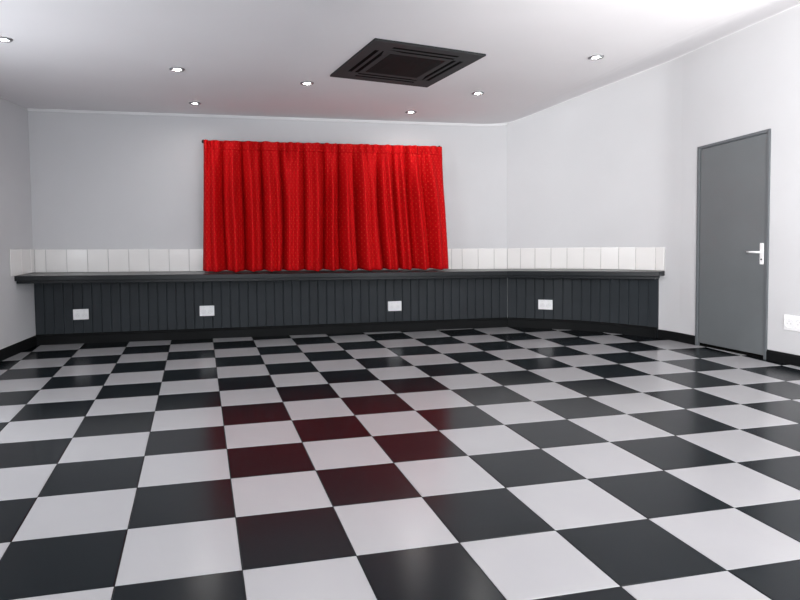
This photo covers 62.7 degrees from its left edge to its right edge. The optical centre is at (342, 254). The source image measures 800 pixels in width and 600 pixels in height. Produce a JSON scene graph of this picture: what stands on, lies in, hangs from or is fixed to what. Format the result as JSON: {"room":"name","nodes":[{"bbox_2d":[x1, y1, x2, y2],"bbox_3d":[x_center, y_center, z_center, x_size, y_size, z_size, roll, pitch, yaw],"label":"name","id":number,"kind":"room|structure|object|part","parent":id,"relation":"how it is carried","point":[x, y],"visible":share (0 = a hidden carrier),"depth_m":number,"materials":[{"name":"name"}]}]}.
{"room":"event hall","nodes":[
{"label":"event hall","id":0,"kind":"room"},
{"bbox_2d":[0,98,35,349],"bbox_3d":[-3.301,-0.137,2.710,0.148,2.754,9.072,-1,3,-3],"label":"wall","id":1,"kind":"structure","parent":0,"point":[17,301],"depth_m":6.81,"materials":[{"name":"paint"}]},
{"bbox_2d":[0,335,36,361],"bbox_3d":[-3.199,1.172,2.784,0.018,0.110,9.041,-1,3,-3],"label":"baseboard","id":2,"kind":"structure","parent":1,"relation":"attached to","point":[26,344],"depth_m":6.80,"materials":[{"name":"black paint"}]},
{"bbox_2d":[9,249,34,276],"bbox_3d":[-3.413,0.072,6.968,0.014,0.282,0.580,-1,3,-3],"label":"tile backsplash","id":3,"kind":"structure","parent":1,"relation":"attached to","point":[21,261],"depth_m":6.93,"materials":[{"name":"tile"}]},
{"bbox_2d":[28,111,506,272],"bbox_3d":[-0.749,-0.419,7.708,5.778,2.754,0.148,-1,3,-8],"label":"wall","id":4,"kind":"structure","parent":0,"point":[99,181],"depth_m":7.43,"materials":[{"name":"paint"}]},
{"bbox_2d":[27,108,507,125],"bbox_3d":[-0.720,-1.585,7.571,5.530,0.154,0.022,-1,3,-8],"label":"trim","id":5,"kind":"structure","parent":4,"relation":"attached to","point":[28,109],"depth_m":7.54,"materials":[{"name":"paint"}]},
{"bbox_2d":[34,249,506,272],"bbox_3d":[-0.691,0.060,7.657,5.510,0.352,0.014,-1,3,-8],"label":"tile backsplash","id":6,"kind":"structure","parent":4,"relation":"attached to","point":[48,260],"depth_m":7.42,"materials":[{"name":"tile"}]},
{"bbox_2d":[34,278,507,344],"bbox_3d":[-0.691,0.589,7.668,5.519,0.725,0.040,-1,3,-8],"label":"panelling","id":7,"kind":"object","parent":4,"relation":"attached to","point":[127,311],"visible":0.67,"depth_m":7.62,"materials":[{"name":"wood"}]},
{"bbox_2d":[73,309,88,319],"bbox_3d":[-2.936,0.670,7.333,0.166,0.118,0.016,-1,3,-8],"label":"wall socket","id":8,"kind":"object","parent":7,"relation":"attached to","point":[78,314],"visible":1,"depth_m":7.33,"materials":[{"name":"white plastic"}]},
{"bbox_2d":[200,305,213,315],"bbox_3d":[-1.561,0.648,7.535,0.166,0.118,0.016,-1,3,-8],"label":"wall socket","id":9,"kind":"object","parent":7,"relation":"attached to","point":[204,310],"visible":1,"depth_m":7.53,"materials":[{"name":"white plastic"}]},
{"bbox_3d":[-0.685,0.893,7.673,5.519,0.117,0.020,-1,3,-8],"label":"skirting","id":10,"kind":"part","parent":7,"relation":"part of","materials":[{"name":"black paint"}]},
{"bbox_2d":[388,301,401,310],"bbox_3d":[0.632,0.619,7.856,0.166,0.118,0.016,-1,3,-8],"label":"wall socket","id":11,"kind":"object","parent":7,"relation":"attached to","point":[392,305],"visible":1,"depth_m":7.85,"materials":[{"name":"white plastic"}]},
{"bbox_2d":[14,269,664,283],"bbox_3d":[0.026,0.231,7.451,6.927,0.180,1.111,-1,3,-2],"label":"ledge shelf","id":12,"kind":"object","parent":4,"relation":"attached to","point":[185,276],"visible":1,"depth_m":7.27,"materials":[{"name":"paint"}]},
{"bbox_3d":[0.014,0.257,7.473,6.898,0.127,1.084,-1,3,-2],"label":"moulding","id":13,"kind":"part","parent":12,"relation":"part of","materials":[{"name":"paint"}]},
{"bbox_3d":[-0.213,-1.273,7.615,2.792,0.121,0.112,-1,3,-8],"label":"curtain rod","id":14,"kind":"object","parent":4,"relation":"attached to","visible":0},
{"bbox_2d":[203,139,448,271],"bbox_3d":[-0.153,-0.558,7.519,2.889,1.512,0.302,-1,3,-9],"label":"curtain","id":15,"kind":"object","parent":14,"relation":"hanging from","point":[269,206],"visible":1,"depth_m":7.48,"materials":[{"name":"red fabric"}]},
{"bbox_2d":[0,327,799,599],"bbox_3d":[0.845,1.142,3.370,9.290,0.002,9.215,-1,3,-8],"label":"floor","id":16,"kind":"structure","parent":0,"point":[496,463],"depth_m":3.45,"materials":[{"name":"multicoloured tile"}]},
{"bbox_2d":[0,0,799,123],"bbox_3d":[0.804,-1.777,3.225,9.392,0.885,9.309,-1,3,-8],"label":"ceiling","id":17,"kind":"structure","parent":0,"point":[237,57],"depth_m":5.00,"materials":[{"name":"paint"}]},
{"bbox_2d":[0,36,12,42],"bbox_3d":[-2.349,-1.492,4.520,0.124,0.020,0.124,-2,3,-8],"label":"recessed light","id":18,"kind":"object","parent":17,"relation":"in","point":[2,39],"visible":1,"depth_m":4.53,"materials":[{"name":"silver metal"}]},
{"bbox_2d":[169,67,184,71],"bbox_3d":[-1.377,-1.546,5.439,0.124,0.020,0.124,-1,2,-8],"label":"recessed light","id":19,"kind":"object","parent":17,"relation":"in","point":[177,69],"visible":1,"depth_m":5.43,"materials":[{"name":"white"}]},
{"bbox_2d":[189,102,200,104],"bbox_3d":[-1.536,-1.581,6.808,0.124,0.020,0.124,0,1,-8],"label":"recessed light","id":20,"kind":"object","parent":17,"relation":"in","point":[191,103],"visible":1,"depth_m":6.80,"materials":[{"name":"white"}]},
{"bbox_2d":[300,81,313,85],"bbox_3d":[-0.323,-1.574,5.989,0.124,0.023,0.124,-1,3,3],"label":"recessed light","id":21,"kind":"object","parent":17,"relation":"in","point":[305,82],"visible":1,"depth_m":5.98,"materials":[{"name":"white"}]},
{"bbox_2d":[330,38,485,87],"bbox_3d":[0.519,-1.576,5.440,1.017,0.075,1.175,-2,3,-20],"label":"air conditioner","id":22,"kind":"object","parent":17,"relation":"attached to","point":[380,60],"visible":1,"depth_m":5.36,"materials":[{"name":"grey plastic"}]},
{"bbox_2d":[349,50,383,71],"bbox_3d":[0.194,-1.563,5.284,0.102,0.025,0.648,-2,3,-19],"label":"outlet","id":23,"kind":"object","parent":22,"relation":"attached to","point":[363,60],"depth_m":5.26,"materials":[{"name":"black plastic"}]},
{"bbox_3d":[0.194,-1.564,5.285,0.029,0.031,0.638,-2,3,-19],"label":"louvre blade","id":24,"kind":"part","parent":22,"relation":"part of","materials":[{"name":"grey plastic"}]},
{"bbox_2d":[355,73,416,82],"bbox_3d":[0.396,-1.573,5.802,0.620,0.015,0.106,-2,3,-26],"label":"outlet","id":25,"kind":"object","parent":22,"relation":"attached to","point":[375,77],"depth_m":5.79,"materials":[{"name":"black plastic"}]},
{"bbox_3d":[0.396,-1.574,5.803,0.611,0.019,0.030,-2,3,-26],"label":"louvre blade","id":26,"kind":"part","parent":22,"relation":"part of","materials":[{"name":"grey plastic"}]},
{"bbox_2d":[366,54,444,77],"bbox_3d":[0.519,-1.570,5.447,0.517,0.032,0.601,-2,3,-19],"label":"grille","id":27,"kind":"object","parent":22,"relation":"attached to","point":[380,65],"depth_m":5.42,"materials":[{"name":"plastic"}]},
{"bbox_3d":[0.642,-1.572,5.097,0.620,0.013,0.030,-2,3,-28],"label":"louvre blade","id":28,"kind":"part","parent":22,"relation":"part of","materials":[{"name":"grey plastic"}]},
{"bbox_2d":[392,47,458,59],"bbox_3d":[0.642,-1.571,5.097,0.630,0.010,0.105,-2,3,-27],"label":"outlet","id":29,"kind":"object","parent":22,"relation":"attached to","point":[398,53],"depth_m":5.10,"materials":[{"name":"black plastic"}]},
{"bbox_3d":[0.843,-1.582,5.615,0.029,0.036,0.623,-2,3,-19],"label":"louvre blade","id":30,"kind":"part","parent":22,"relation":"part of","materials":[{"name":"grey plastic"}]},
{"bbox_2d":[422,61,461,80],"bbox_3d":[0.843,-1.581,5.614,0.102,0.031,0.632,-2,3,-20],"label":"outlet","id":31,"kind":"object","parent":22,"relation":"attached to","point":[438,70],"depth_m":5.58,"materials":[{"name":"black plastic"}]},
{"bbox_2d":[405,111,416,113],"bbox_3d":[0.766,-1.589,7.274,0.124,0.025,0.124,0,3,13],"label":"recessed light","id":32,"kind":"object","parent":17,"relation":"in","point":[406,112],"visible":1,"depth_m":7.27,"materials":[{"name":"white"}]},
{"bbox_2d":[472,91,483,94],"bbox_3d":[1.344,-1.599,6.460,0.124,0.025,0.124,-1,3,3],"label":"recessed light","id":33,"kind":"object","parent":17,"relation":"in","point":[477,92],"visible":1,"depth_m":6.44,"materials":[{"name":"white"}]},
{"bbox_2d":[588,55,603,59],"bbox_3d":[2.085,-1.623,5.362,0.124,0.025,0.124,-2,3,-17],"label":"recessed light","id":34,"kind":"object","parent":17,"relation":"in","point":[594,57],"visible":1,"depth_m":5.36,"materials":[{"name":"white"}]},
{"bbox_2d":[507,56,682,332],"bbox_3d":[2.921,-0.758,7.579,2.043,3.339,0.358,1,4,37],"label":"wall","id":35,"kind":"structure","parent":0,"point":[602,167],"depth_m":7.50,"materials":[{"name":"paint"}]},
{"bbox_2d":[508,278,658,337],"bbox_3d":[2.792,0.573,7.671,1.692,0.657,0.180,1,3,33],"label":"panelling","id":36,"kind":"object","parent":35,"relation":"attached to","point":[617,306],"visible":0.93,"depth_m":7.69,"materials":[{"name":"wood"}]},
{"bbox_2d":[538,300,552,309],"bbox_3d":[2.457,0.604,7.894,0.166,0.118,0.016,0,3,23],"label":"wall socket","id":37,"kind":"object","parent":36,"relation":"attached to","point":[542,304],"visible":1,"depth_m":7.89,"materials":[{"name":"white plastic"}]},
{"bbox_3d":[2.789,0.843,7.677,1.681,0.117,0.160,1,3,33],"label":"skirting","id":38,"kind":"part","parent":36,"relation":"part of","materials":[{"name":"black paint"}]},
{"bbox_2d":[507,247,664,270],"bbox_3d":[2.812,0.045,7.635,1.758,0.280,0.168,1,3,34],"label":"tile backsplash","id":39,"kind":"structure","parent":35,"relation":"attached to","point":[621,258],"depth_m":7.66,"materials":[{"name":"tile"}]},
{"bbox_2d":[508,55,681,122],"bbox_3d":[2.842,-1.849,7.473,1.929,0.514,0.218,1,4,37],"label":"trim","id":40,"kind":"structure","parent":35,"relation":"attached to","point":[681,55],"depth_m":7.51,"materials":[{"name":"paint"}]},
{"bbox_2d":[680,5,799,354],"bbox_3d":[4.792,-0.585,3.521,0.148,3.339,7.132,-2,3,-19],"label":"wall","id":41,"kind":"structure","parent":0,"point":[746,81],"depth_m":6.00,"materials":[{"name":"paint"}]},
{"bbox_2d":[658,329,694,344],"bbox_3d":[3.569,0.878,6.967,0.030,0.095,0.464,-2,3,-23],"label":"baseboard","id":42,"kind":"structure","parent":41,"relation":"attached to","point":[663,334],"depth_m":6.97,"materials":[{"name":"black paint"}]},
{"bbox_2d":[695,129,770,359],"bbox_3d":[3.781,-0.104,6.334,0.162,2.112,0.784,-2,3,-19],"label":"door","id":43,"kind":"structure","parent":41,"relation":"in","point":[733,223],"depth_m":6.30,"materials":[{"name":"grey paint"}]},
{"bbox_3d":[3.813,-0.024,6.050,0.053,0.023,0.135,-3,4,-39],"label":"lever handle","id":44,"kind":"part","parent":43,"relation":"part of","materials":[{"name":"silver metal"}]},
{"bbox_3d":[3.871,-0.009,6.022,0.010,0.197,0.039,-2,3,-19],"label":"handle plate","id":45,"kind":"part","parent":43,"relation":"part of","materials":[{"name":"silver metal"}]},
{"bbox_2d":[682,4,799,55],"bbox_3d":[4.696,-2.037,3.424,0.010,0.226,7.132,-2,3,-19],"label":"trim","id":46,"kind":"structure","parent":41,"relation":"attached to","point":[797,4],"depth_m":6.14,"materials":[{"name":"paint"}]},
{"bbox_2d":[784,314,799,331],"bbox_3d":[3.984,0.606,5.746,0.016,0.135,0.198,-2,3,-19],"label":"wall socket","id":47,"kind":"object","parent":41,"relation":"attached to","point":[791,322],"visible":1,"depth_m":5.76,"materials":[{"name":"white plastic"}]},
{"bbox_2d":[784,318,793,327],"bbox_3d":[3.963,0.607,5.790,0.004,0.097,0.097,-2,3,-19],"label":"outlet","id":48,"kind":"object","parent":47,"relation":"attached to","point":[788,322],"depth_m":5.79,"materials":[{"name":"white plastic"}]},
{"bbox_2d":[794,319,799,329],"bbox_3d":[3.994,0.611,5.699,0.004,0.097,0.097,-2,3,-19],"label":"outlet","id":49,"kind":"object","parent":47,"relation":"attached to","point":[796,321],"depth_m":5.72,"materials":[{"name":"white plastic"}]},
{"bbox_2d":[766,349,799,366],"bbox_3d":[4.894,1.047,3.114,0.016,0.097,6.115,-2,3,-19],"label":"baseboard","id":50,"kind":"structure","parent":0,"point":[771,355],"depth_m":5.85,"materials":[{"name":"black paint"}]}
]}

